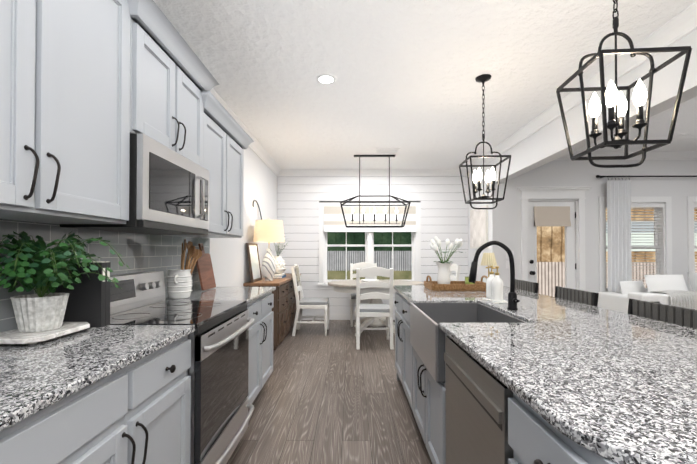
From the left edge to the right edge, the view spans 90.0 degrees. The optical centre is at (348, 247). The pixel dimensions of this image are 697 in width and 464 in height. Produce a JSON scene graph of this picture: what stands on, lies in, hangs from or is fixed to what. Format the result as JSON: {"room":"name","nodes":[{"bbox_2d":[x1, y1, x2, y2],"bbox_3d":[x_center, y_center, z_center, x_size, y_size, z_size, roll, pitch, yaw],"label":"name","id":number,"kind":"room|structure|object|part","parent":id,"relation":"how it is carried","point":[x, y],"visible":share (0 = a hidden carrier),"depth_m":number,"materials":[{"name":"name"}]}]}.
{"room":"kitchen","nodes":[
{"label":"kitchen","id":0,"kind":"room"},
{"bbox_2d":[210,147,276,286],"bbox_3d":[-1.417,-0.102,1.619,0.150,2.740,9.870,0,-1,0],"label":"wall","id":1,"kind":"structure","parent":0,"point":[229,261],"depth_m":4.56,"materials":[{"name":"white paint"}]},
{"bbox_2d":[0,0,135,227],"bbox_3d":[-1.171,-0.675,1.090,0.341,1.125,1.028,0,-1,0],"label":"upper cabinet","id":2,"kind":"object","parent":1,"relation":"attached to","point":[125,134],"depth_m":1.26,"materials":[{"name":"grey wood"}]},
{"bbox_2d":[0,219,209,331],"bbox_3d":[-1.340,0.114,0.837,0.009,0.459,4.950,0,-1,0],"label":"backsplash","id":3,"kind":"structure","parent":1,"relation":"attached to","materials":[{"name":"tile"}]},
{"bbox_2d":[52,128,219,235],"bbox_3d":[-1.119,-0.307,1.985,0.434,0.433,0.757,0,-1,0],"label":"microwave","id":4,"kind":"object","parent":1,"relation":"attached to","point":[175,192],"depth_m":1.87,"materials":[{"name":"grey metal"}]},
{"bbox_2d":[132,0,207,159],"bbox_3d":[-1.159,-0.838,1.990,0.353,0.620,0.760,0,-1,0],"label":"upper cabinet","id":5,"kind":"object","parent":1,"relation":"attached to","point":[170,94],"depth_m":1.89,"materials":[{"name":"grey wood"}]},
{"bbox_2d":[184,100,247,239],"bbox_3d":[-1.160,-0.562,2.829,0.341,0.935,0.916,0,-1,0],"label":"upper cabinet","id":6,"kind":"object","parent":1,"relation":"attached to","point":[226,143],"depth_m":2.87,"materials":[{"name":"grey wood"}]},
{"bbox_2d":[210,88,281,175],"bbox_3d":[-1.294,-1.417,1.649,0.095,0.106,9.504,0,-1,0],"label":"crown molding","id":7,"kind":"structure","parent":1,"relation":"attached to","point":[255,146],"depth_m":4.83,"materials":[{"name":"white wood"}]},
{"bbox_2d":[252,200,261,219],"bbox_3d":[-1.300,-0.397,4.992,0.037,0.521,0.571,0,-1,0],"label":"sconce","id":8,"kind":"object","parent":1,"relation":"attached to","point":[258,207],"visible":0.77,"depth_m":4.96,"materials":[{"name":"black metal"}]},
{"bbox_2d":[227,320,431,463],"bbox_3d":[3.172,1.330,3.739,9.400,0.080,14.200,0,-1,0],"label":"floor","id":9,"kind":"structure","parent":0,"point":[334,396],"depth_m":2.79,"materials":[{"name":"brown wood"}]},
{"bbox_2d":[0,376,115,463],"bbox_3d":[-1.031,0.816,0.687,0.626,0.885,1.051,0,-1,0],"label":"base cabinet","id":10,"kind":"object","parent":9,"relation":"on","point":[82,429],"depth_m":0.91,"materials":[{"name":"grey wood"}]},
{"bbox_2d":[116,332,187,463],"bbox_3d":[-1.024,0.823,1.339,0.631,0.885,0.534,0,-1,0],"label":"base cabinet","id":11,"kind":"object","parent":9,"relation":"on","point":[152,389],"depth_m":1.30,"materials":[{"name":"grey wood"}]},
{"bbox_2d":[116,300,255,463],"bbox_3d":[-0.996,0.822,1.971,0.647,0.900,0.908,0,-1,0],"label":"oven","id":12,"kind":"object","parent":9,"relation":"on","point":[222,349],"depth_m":1.84,"materials":[{"name":"grey"}]},
{"bbox_2d":[0,288,271,431],"bbox_3d":[-1.019,0.368,0.831,0.649,0.053,4.950,0,-1,0],"label":"countertop","id":13,"kind":"structure","parent":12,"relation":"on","point":[35,378],"depth_m":1.18,"materials":[{"name":"grey stone"}]},
{"bbox_2d":[0,231,129,344],"bbox_3d":[-1.105,0.138,1.347,0.426,0.422,0.339,0,-1,0],"label":"planter","id":14,"kind":"object","parent":13,"relation":"on","point":[39,316],"visible":1,"depth_m":1.31,"materials":[{"name":"stone"}]},
{"bbox_3d":[-1.199,0.252,1.359,0.174,0.132,0.174,0,-1,0],"label":"pot","id":15,"kind":"part","parent":14,"relation":"part of","materials":[{"name":"ceramic"}]},
{"bbox_2d":[54,261,110,326],"bbox_3d":[-1.194,0.207,1.563,0.216,0.289,0.057,0,-1,0],"label":"cookbooks","id":16,"kind":"object","parent":13,"relation":"on","point":[88,301],"visible":0.56,"depth_m":1.53,"materials":[{"name":"grey"}]},
{"bbox_2d":[166,239,201,298],"bbox_3d":[-1.190,0.150,2.500,0.213,0.422,0.233,0,-1,0],"label":"utensil crock","id":17,"kind":"object","parent":13,"relation":"on","point":[179,284],"visible":1,"depth_m":2.45,"materials":[{"name":"white ceramic"}]},
{"bbox_2d":[196,243,215,290],"bbox_3d":[-1.256,0.164,3.051,0.094,0.401,0.280,0,-1,0],"label":"cutting board","id":18,"kind":"object","parent":13,"relation":"on","point":[205,272],"visible":0.81,"depth_m":3.03,"materials":[{"name":"brown wood"}]},
{"bbox_2d":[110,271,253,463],"bbox_3d":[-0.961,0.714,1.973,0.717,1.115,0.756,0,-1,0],"label":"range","id":19,"kind":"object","parent":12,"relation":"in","point":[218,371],"depth_m":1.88,"materials":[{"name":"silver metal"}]},
{"bbox_2d":[256,288,275,396],"bbox_3d":[-1.015,0.838,2.805,0.631,0.885,0.933,0,-1,0],"label":"base cabinet","id":20,"kind":"object","parent":9,"relation":"on","point":[264,304],"depth_m":2.93,"materials":[{"name":"grey wood"}]},
{"bbox_2d":[243,273,300,349],"bbox_3d":[-1.073,0.882,5.312,0.476,0.850,1.920,0,-1,0],"label":"sideboard","id":21,"kind":"object","parent":9,"relation":"on","point":[284,309],"visible":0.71,"depth_m":4.63,"materials":[{"name":"brown wood"}]},
{"bbox_2d":[246,243,261,281],"bbox_3d":[-1.256,0.194,4.650,0.098,0.505,0.440,0,-1,0],"label":"picture frame","id":22,"kind":"object","parent":21,"relation":"on","point":[254,262],"visible":0.98,"depth_m":4.62,"materials":[{"name":"brown wood"}]},
{"bbox_2d":[253,218,284,280],"bbox_3d":[-1.081,0.020,4.741,0.424,0.860,0.424,0,-1,0],"label":"table lamp","id":23,"kind":"object","parent":21,"relation":"on","point":[268,230],"visible":1,"depth_m":4.62,"materials":[{"name":"ceramic"}]},
{"bbox_3d":[-1.081,-0.223,4.744,0.424,0.295,0.424,0,-1,0],"label":"lamp shade","id":24,"kind":"part","parent":23,"relation":"part of","materials":[{"name":"white fabric"}]},
{"bbox_2d":[270,236,286,277],"bbox_3d":[-1.055,0.139,5.321,0.351,0.634,0.327,0,-1,0],"label":"vase","id":25,"kind":"object","parent":21,"relation":"on","point":[280,268],"visible":0.65,"depth_m":5.24,"materials":[{"name":"white ceramic"}]},
{"bbox_2d":[273,268,285,277],"bbox_3d":[-1.078,0.387,5.297,0.256,0.137,0.284,0,-1,0],"label":"books","id":26,"kind":"object","parent":21,"relation":"on","point":[279,273],"depth_m":5.20,"materials":[{"name":"white paper"}]},
{"bbox_2d":[291,264,329,335],"bbox_3d":[-0.577,0.782,5.370,0.545,1.058,0.483,0,-1,0],"label":"chair","id":27,"kind":"object","parent":9,"relation":"on","point":[312,303],"visible":0.88,"depth_m":5.14,"materials":[{"name":"white wood"}]},
{"bbox_3d":[-0.525,0.827,5.369,0.425,0.049,0.450,0,-1,0],"label":"seat","id":28,"kind":"part","parent":27,"relation":"part of","materials":[{"name":"white wood"}]},
{"bbox_2d":[350,262,376,326],"bbox_3d":[0.267,0.788,6.004,0.483,1.058,0.545,0,-1,0],"label":"chair","id":29,"kind":"object","parent":9,"relation":"on","point":[361,265],"visible":0.4,"depth_m":6.20,"materials":[{"name":"white painted wood"}]},
{"bbox_2d":[355,267,393,349],"bbox_3d":[0.338,0.774,4.684,0.483,1.058,0.545,0,-1,0],"label":"chair","id":30,"kind":"object","parent":9,"relation":"on","point":[374,310],"visible":1,"depth_m":4.48,"materials":[{"name":"white painted wood"}]},
{"bbox_3d":[0.339,0.820,4.736,0.450,0.049,0.425,0,-1,0],"label":"seat","id":31,"kind":"part","parent":30,"relation":"part of","materials":[{"name":"white wood"}]},
{"bbox_2d":[328,279,423,335],"bbox_3d":[0.433,0.902,5.462,1.520,0.813,1.070,0,-1,0],"label":"dining table","id":32,"kind":"object","parent":9,"relation":"on","point":[345,286],"visible":0.67,"depth_m":5.28,"materials":[{"name":"white wood"}]},
{"bbox_2d":[361,279,378,281],"bbox_3d":[0.333,0.519,5.346,0.280,0.050,0.280,0,-1,0],"label":"bowl","id":33,"kind":"object","parent":32,"relation":"on","point":[364,280],"depth_m":5.41,"materials":[{"name":"white ceramic"}]},
{"bbox_2d":[394,289,601,463],"bbox_3d":[0.752,0.829,1.950,0.696,0.885,2.900,0,-1,0],"label":"kitchen island","id":34,"kind":"object","parent":9,"relation":"on","point":[464,413],"depth_m":1.32,"materials":[{"name":"grey wood"}]},
{"bbox_2d":[444,336,512,463],"bbox_3d":[0.475,0.829,1.262,0.102,0.870,0.600,0,-1,0],"label":"dishwasher","id":35,"kind":"object","parent":34,"relation":"in","point":[476,400],"depth_m":1.21,"materials":[{"name":"silver metal"}]},
{"bbox_2d":[394,285,696,463],"bbox_3d":[0.970,0.371,1.959,1.080,0.030,2.950,0,-1,0],"label":"island countertop","id":36,"kind":"structure","parent":34,"relation":"on","point":[622,385],"depth_m":1.04,"materials":[{"name":"grey stone"}]},
{"bbox_2d":[424,275,487,290],"bbox_3d":[0.968,0.309,3.114,0.520,0.118,0.340,0,-1,0],"label":"rattan tray","id":37,"kind":"object","parent":36,"relation":"on","point":[456,285],"visible":0.81,"depth_m":2.94,"materials":[{"name":"brown wicker"}]},
{"bbox_2d":[430,236,462,283],"bbox_3d":[0.876,0.124,3.129,0.263,0.461,0.248,0,-1,0],"label":"tulip vase","id":38,"kind":"object","parent":37,"relation":"on","point":[443,273],"visible":0.98,"depth_m":3.11,"materials":[{"name":"white ceramic"}]},
{"bbox_2d":[449,264,460,280],"bbox_3d":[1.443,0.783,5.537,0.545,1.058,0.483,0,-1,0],"label":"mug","id":39,"kind":"object","parent":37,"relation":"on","point":[456,268],"visible":0.17,"depth_m":5.45,"materials":[{"name":"white ceramic"}]},
{"bbox_2d":[465,276,474,283],"bbox_3d":[1.024,0.305,3.102,0.173,0.100,0.265,0,-1,0],"label":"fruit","id":40,"kind":"object","parent":37,"relation":"on","point":[466,280],"visible":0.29,"depth_m":3.04,"materials":[{"name":"green food"}]},
{"bbox_2d":[410,303,527,381],"bbox_3d":[0.647,0.506,2.009,0.463,0.273,0.706,0,-1,0],"label":"sink","id":41,"kind":"object","parent":36,"relation":"in","point":[427,339],"depth_m":2.07,"materials":[{"name":"silver metal"}]},
{"bbox_2d":[480,253,496,276],"bbox_3d":[1.329,0.210,3.303,0.149,0.320,0.149,0,-1,0],"label":"lamp","id":42,"kind":"object","parent":36,"relation":"on","point":[488,259],"visible":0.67,"depth_m":3.26,"materials":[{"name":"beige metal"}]},
{"bbox_2d":[468,241,519,309],"bbox_3d":[0.833,0.158,1.967,0.280,0.397,0.145,0,-1,0],"label":"faucet","id":43,"kind":"object","parent":36,"relation":"on","point":[512,296],"depth_m":2.00,"materials":[{"name":"black metal"}]},
{"bbox_2d":[482,266,507,302],"bbox_3d":[0.978,0.242,2.335,0.100,0.236,0.190,0,-1,0],"label":"soap dispenser","id":44,"kind":"object","parent":36,"relation":"on","point":[494,289],"visible":1,"depth_m":2.28,"materials":[{"name":"white ceramic"}]},
{"bbox_2d":[515,279,538,292],"bbox_3d":[1.384,0.792,3.147,0.441,0.987,0.440,0,-1,0],"label":"stool","id":45,"kind":"object","parent":9,"relation":"on","point":[527,285],"visible":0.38,"depth_m":3.08,"materials":[{"name":"black fabric"}]},
{"bbox_2d":[555,286,598,306],"bbox_3d":[1.379,0.784,2.437,0.441,0.987,0.440,0,-1,0],"label":"stool","id":46,"kind":"object","parent":9,"relation":"on","point":[582,296],"visible":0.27,"depth_m":2.39,"materials":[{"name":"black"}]},
{"bbox_2d":[598,272,696,313],"bbox_3d":[4.913,0.821,4.644,2.630,0.959,0.838,0,-1,0],"label":"sofa","id":47,"kind":"object","parent":9,"relation":"on","point":[672,290],"visible":0.5,"depth_m":4.63,"materials":[{"name":"white fabric"}]},
{"bbox_2d":[620,280,646,294],"bbox_3d":[3.979,0.682,4.841,0.520,0.440,0.180,0,-12,-23],"label":"pillow","id":48,"kind":"object","parent":47,"relation":"on","point":[627,287],"depth_m":4.78,"materials":[{"name":"white fabric"}]},
{"bbox_3d":[4.913,0.940,4.647,2.630,0.720,0.790,0,-1,0],"label":"frame","id":49,"kind":"part","parent":47,"relation":"part of","materials":[{"name":"white fabric"}]},
{"bbox_2d":[644,275,687,291],"bbox_3d":[4.298,0.600,4.679,0.580,0.480,0.200,0,-17,-5],"label":"pillow","id":50,"kind":"object","parent":47,"relation":"on","point":[654,282],"depth_m":4.65,"materials":[{"name":"white fabric"}]},
{"bbox_2d":[649,290,696,309],"bbox_3d":[4.736,0.757,4.372,1.720,0.414,0.290,0,-1,0],"label":"knit throw","id":51,"kind":"object","parent":47,"relation":"on","point":[686,299],"depth_m":4.24,"materials":[{"name":"white fabric"}]},
{"bbox_2d":[687,272,696,290],"bbox_3d":[4.928,0.580,4.696,0.540,0.500,0.180,0,-18,7],"label":"pillow","id":52,"kind":"object","parent":47,"relation":"on","point":[692,276],"depth_m":4.75,"materials":[{"name":"grey fabric"}]},
{"bbox_2d":[628,299,696,328],"bbox_3d":[1.375,0.777,1.737,0.441,0.987,0.440,0,-1,0],"label":"stool","id":53,"kind":"object","parent":9,"relation":"on","point":[682,316],"visible":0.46,"depth_m":1.73,"materials":[{"name":"dark gray fabric upholstery"},{"name":"black metal"}]},
{"bbox_2d":[153,0,696,168],"bbox_3d":[3.158,-1.522,1.629,9.400,0.100,9.920,0,-1,0],"label":"ceiling","id":54,"kind":"structure","parent":0,"point":[405,73],"depth_m":2.83,"materials":[{"name":"white paint"}]},
{"bbox_2d":[316,74,335,83],"bbox_3d":[-0.193,-1.453,3.010,0.170,0.008,0.170,0,-1,0],"label":"recessed light","id":55,"kind":"object","parent":54,"relation":"in","point":[326,78],"visible":1,"depth_m":2.99,"materials":[{"name":"white"}]},
{"bbox_2d":[340,155,410,227],"bbox_3d":[0.403,-0.873,5.401,1.063,1.118,0.363,0,-1,0],"label":"linear chandelier","id":56,"kind":"object","parent":54,"relation":"hanging from","point":[385,210],"visible":1,"depth_m":5.39,"materials":[{"name":"black metal"}]},
{"bbox_2d":[375,148,399,152],"bbox_3d":[0.571,-1.428,5.135,0.340,0.013,0.180,0,-1,0],"label":"ceiling vent","id":57,"kind":"object","parent":54,"relation":"in","point":[387,150],"visible":1,"depth_m":5.11,"materials":[{"name":"white metal"}]},
{"bbox_2d":[459,74,510,208],"bbox_3d":[1.157,-0.891,2.986,0.341,1.131,0.341,0,-1,0],"label":"pendant lantern","id":58,"kind":"object","parent":54,"relation":"hanging from","point":[482,79],"visible":1,"depth_m":2.98,"materials":[{"name":"black metal"}]},
{"bbox_2d":[556,0,691,167],"bbox_3d":[1.147,-0.907,1.496,0.330,1.131,0.330,0,-1,4],"label":"pendant lantern","id":59,"kind":"object","parent":54,"relation":"hanging from","point":[611,98],"visible":1,"depth_m":1.48,"materials":[{"name":"black metal"}]},
{"bbox_2d":[468,161,500,282],"bbox_3d":[2.246,-0.058,5.830,0.120,2.740,1.100,0,-1,0],"label":"wall","id":60,"kind":"structure","parent":0,"point":[493,224],"depth_m":5.43,"materials":[{"name":"white paint"}]},
{"bbox_2d":[470,205,487,247],"bbox_3d":[2.158,-0.323,5.803,0.049,0.670,0.720,0,-1,0],"label":"picture","id":61,"kind":"object","parent":60,"relation":"attached to","point":[478,228],"visible":0.98,"depth_m":5.72,"materials":[{"name":"white paper"}]},
{"bbox_2d":[462,1,696,175],"bbox_3d":[2.111,-1.418,1.627,0.095,0.106,9.504,0,-1,0],"label":"crown molding","id":62,"kind":"structure","parent":60,"relation":"attached to","point":[679,26],"depth_m":2.81,"materials":[{"name":"white wood"}]},
{"bbox_2d":[492,29,696,182],"bbox_3d":[2.229,-1.248,1.082,0.150,0.460,8.420,0,-1,0],"label":"header beam","id":63,"kind":"structure","parent":0,"point":[546,144],"depth_m":3.02,"materials":[{"name":"white paint"}]},
{"bbox_2d":[500,160,696,306],"bbox_3d":[5.068,-0.063,5.336,5.530,2.740,0.150,0,-1,0],"label":"wall","id":64,"kind":"structure","parent":0,"point":[679,190],"depth_m":5.28,"materials":[{"name":"white paint"}]},
{"bbox_2d":[506,251,513,267],"bbox_3d":[2.442,0.181,5.269,0.120,0.270,0.013,0,-1,0],"label":"switch plates","id":65,"kind":"object","parent":64,"relation":"attached to","point":[507,263],"visible":0.42,"depth_m":5.27,"materials":[{"name":"white plastic"}]},
{"bbox_2d":[528,201,575,288],"bbox_3d":[3.098,0.295,5.297,0.745,2.000,0.117,0,-1,0],"label":"back door","id":66,"kind":"structure","parent":64,"relation":"in","point":[570,266],"depth_m":5.31,"materials":[{"name":"white painted wood"},{"name":"glass"},{"name":"black metal"}]},
{"bbox_2d":[534,206,570,225],"bbox_3d":[3.092,-0.473,5.285,0.534,0.301,0.044,0,-1,0],"label":"roman shade","id":67,"kind":"object","parent":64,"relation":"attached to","point":[551,215],"visible":1,"depth_m":5.28,"materials":[{"name":"beige fabric"}]},
{"bbox_2d":[517,186,591,290],"bbox_3d":[3.092,0.197,5.304,1.080,2.220,0.235,0,-1,0],"label":"door frame","id":68,"kind":"structure","parent":64,"relation":"attached to","point":[576,194],"depth_m":5.26,"materials":[{"name":"white wood"}]},
{"bbox_2d":[556,151,696,159],"bbox_3d":[5.057,-1.380,5.227,5.250,0.106,0.095,0,-1,0],"label":"crown molding","id":69,"kind":"structure","parent":64,"relation":"attached to","point":[650,155],"depth_m":5.23,"materials":[{"name":"white wood"}]},
{"bbox_2d":[599,197,671,292],"bbox_3d":[4.327,0.014,5.306,1.120,1.565,0.180,0,-1,0],"label":"living room window","id":70,"kind":"structure","parent":64,"relation":"in","point":[662,225],"depth_m":5.26,"materials":[{"name":"white"}]},
{"bbox_2d":[596,175,696,292],"bbox_3d":[5.673,0.105,5.196,3.978,2.377,0.113,0,-1,0],"label":"curtain","id":71,"kind":"object","parent":64,"relation":"hanging from","point":[619,227],"visible":0.79,"depth_m":5.18,"materials":[{"name":"white fabric"}]},
{"bbox_3d":[4.027,0.147,5.176,0.350,2.293,0.052,0,-1,0],"label":"panel","id":72,"kind":"part","parent":71,"relation":"part of","materials":[{"name":"white fabric"}]},
{"bbox_3d":[5.673,-1.044,5.209,3.978,0.079,0.111,0,-1,0],"label":"rod","id":73,"kind":"part","parent":71,"relation":"part of","materials":[{"name":"black metal"}]},
{"bbox_2d":[687,196,696,290],"bbox_3d":[5.657,0.014,5.297,1.120,1.565,0.180,0,-1,0],"label":"living room window","id":74,"kind":"structure","parent":64,"relation":"in","point":[691,207],"depth_m":5.25,"materials":[{"name":"white"}]},
{"bbox_3d":[0.500,-0.051,6.467,3.620,2.740,0.150,0,-1,0],"label":"wall","id":75,"kind":"structure","parent":0,"visible":0},
{"bbox_2d":[318,202,420,289],"bbox_3d":[0.390,-0.027,6.420,1.900,1.590,0.204,0,-1,0],"label":"nook window","id":76,"kind":"structure","parent":75,"relation":"in","point":[331,218],"depth_m":6.36,"materials":[{"name":"white wood"}]},
{"bbox_2d":[277,176,467,313],"bbox_3d":[0.439,-0.062,6.383,3.492,2.560,0.014,0,-1,0],"label":"wall","id":77,"kind":"structure","parent":75,"relation":"attached to","point":[444,211],"depth_m":6.38,"materials":[{"name":"white"}]},
{"bbox_2d":[301,314,394,319],"bbox_3d":[0.439,1.265,6.362,3.496,0.105,0.028,0,-1,0],"label":"baseboard","id":78,"kind":"structure","parent":77,"relation":"attached to","point":[339,316],"depth_m":6.34,"materials":[{"name":"white wood"}]},
{"bbox_2d":[282,169,461,175],"bbox_3d":[0.444,-1.368,6.343,3.270,0.106,0.095,0,-1,0],"label":"crown molding","id":79,"kind":"structure","parent":77,"relation":"attached to","point":[285,172],"depth_m":6.35,"materials":[{"name":"white wood"}]},
{"label":"outside","id":80,"kind":"structure","parent":0,"visible":0},
{"bbox_2d":[327,232,411,279],"bbox_3d":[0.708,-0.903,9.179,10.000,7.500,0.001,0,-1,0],"label":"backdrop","id":81,"kind":"structure","parent":80,"point":[336,263],"depth_m":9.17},
{"bbox_2d":[537,209,696,296],"bbox_3d":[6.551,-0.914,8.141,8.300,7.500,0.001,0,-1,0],"label":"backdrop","id":82,"kind":"structure","parent":80,"point":[550,258],"depth_m":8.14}
]}

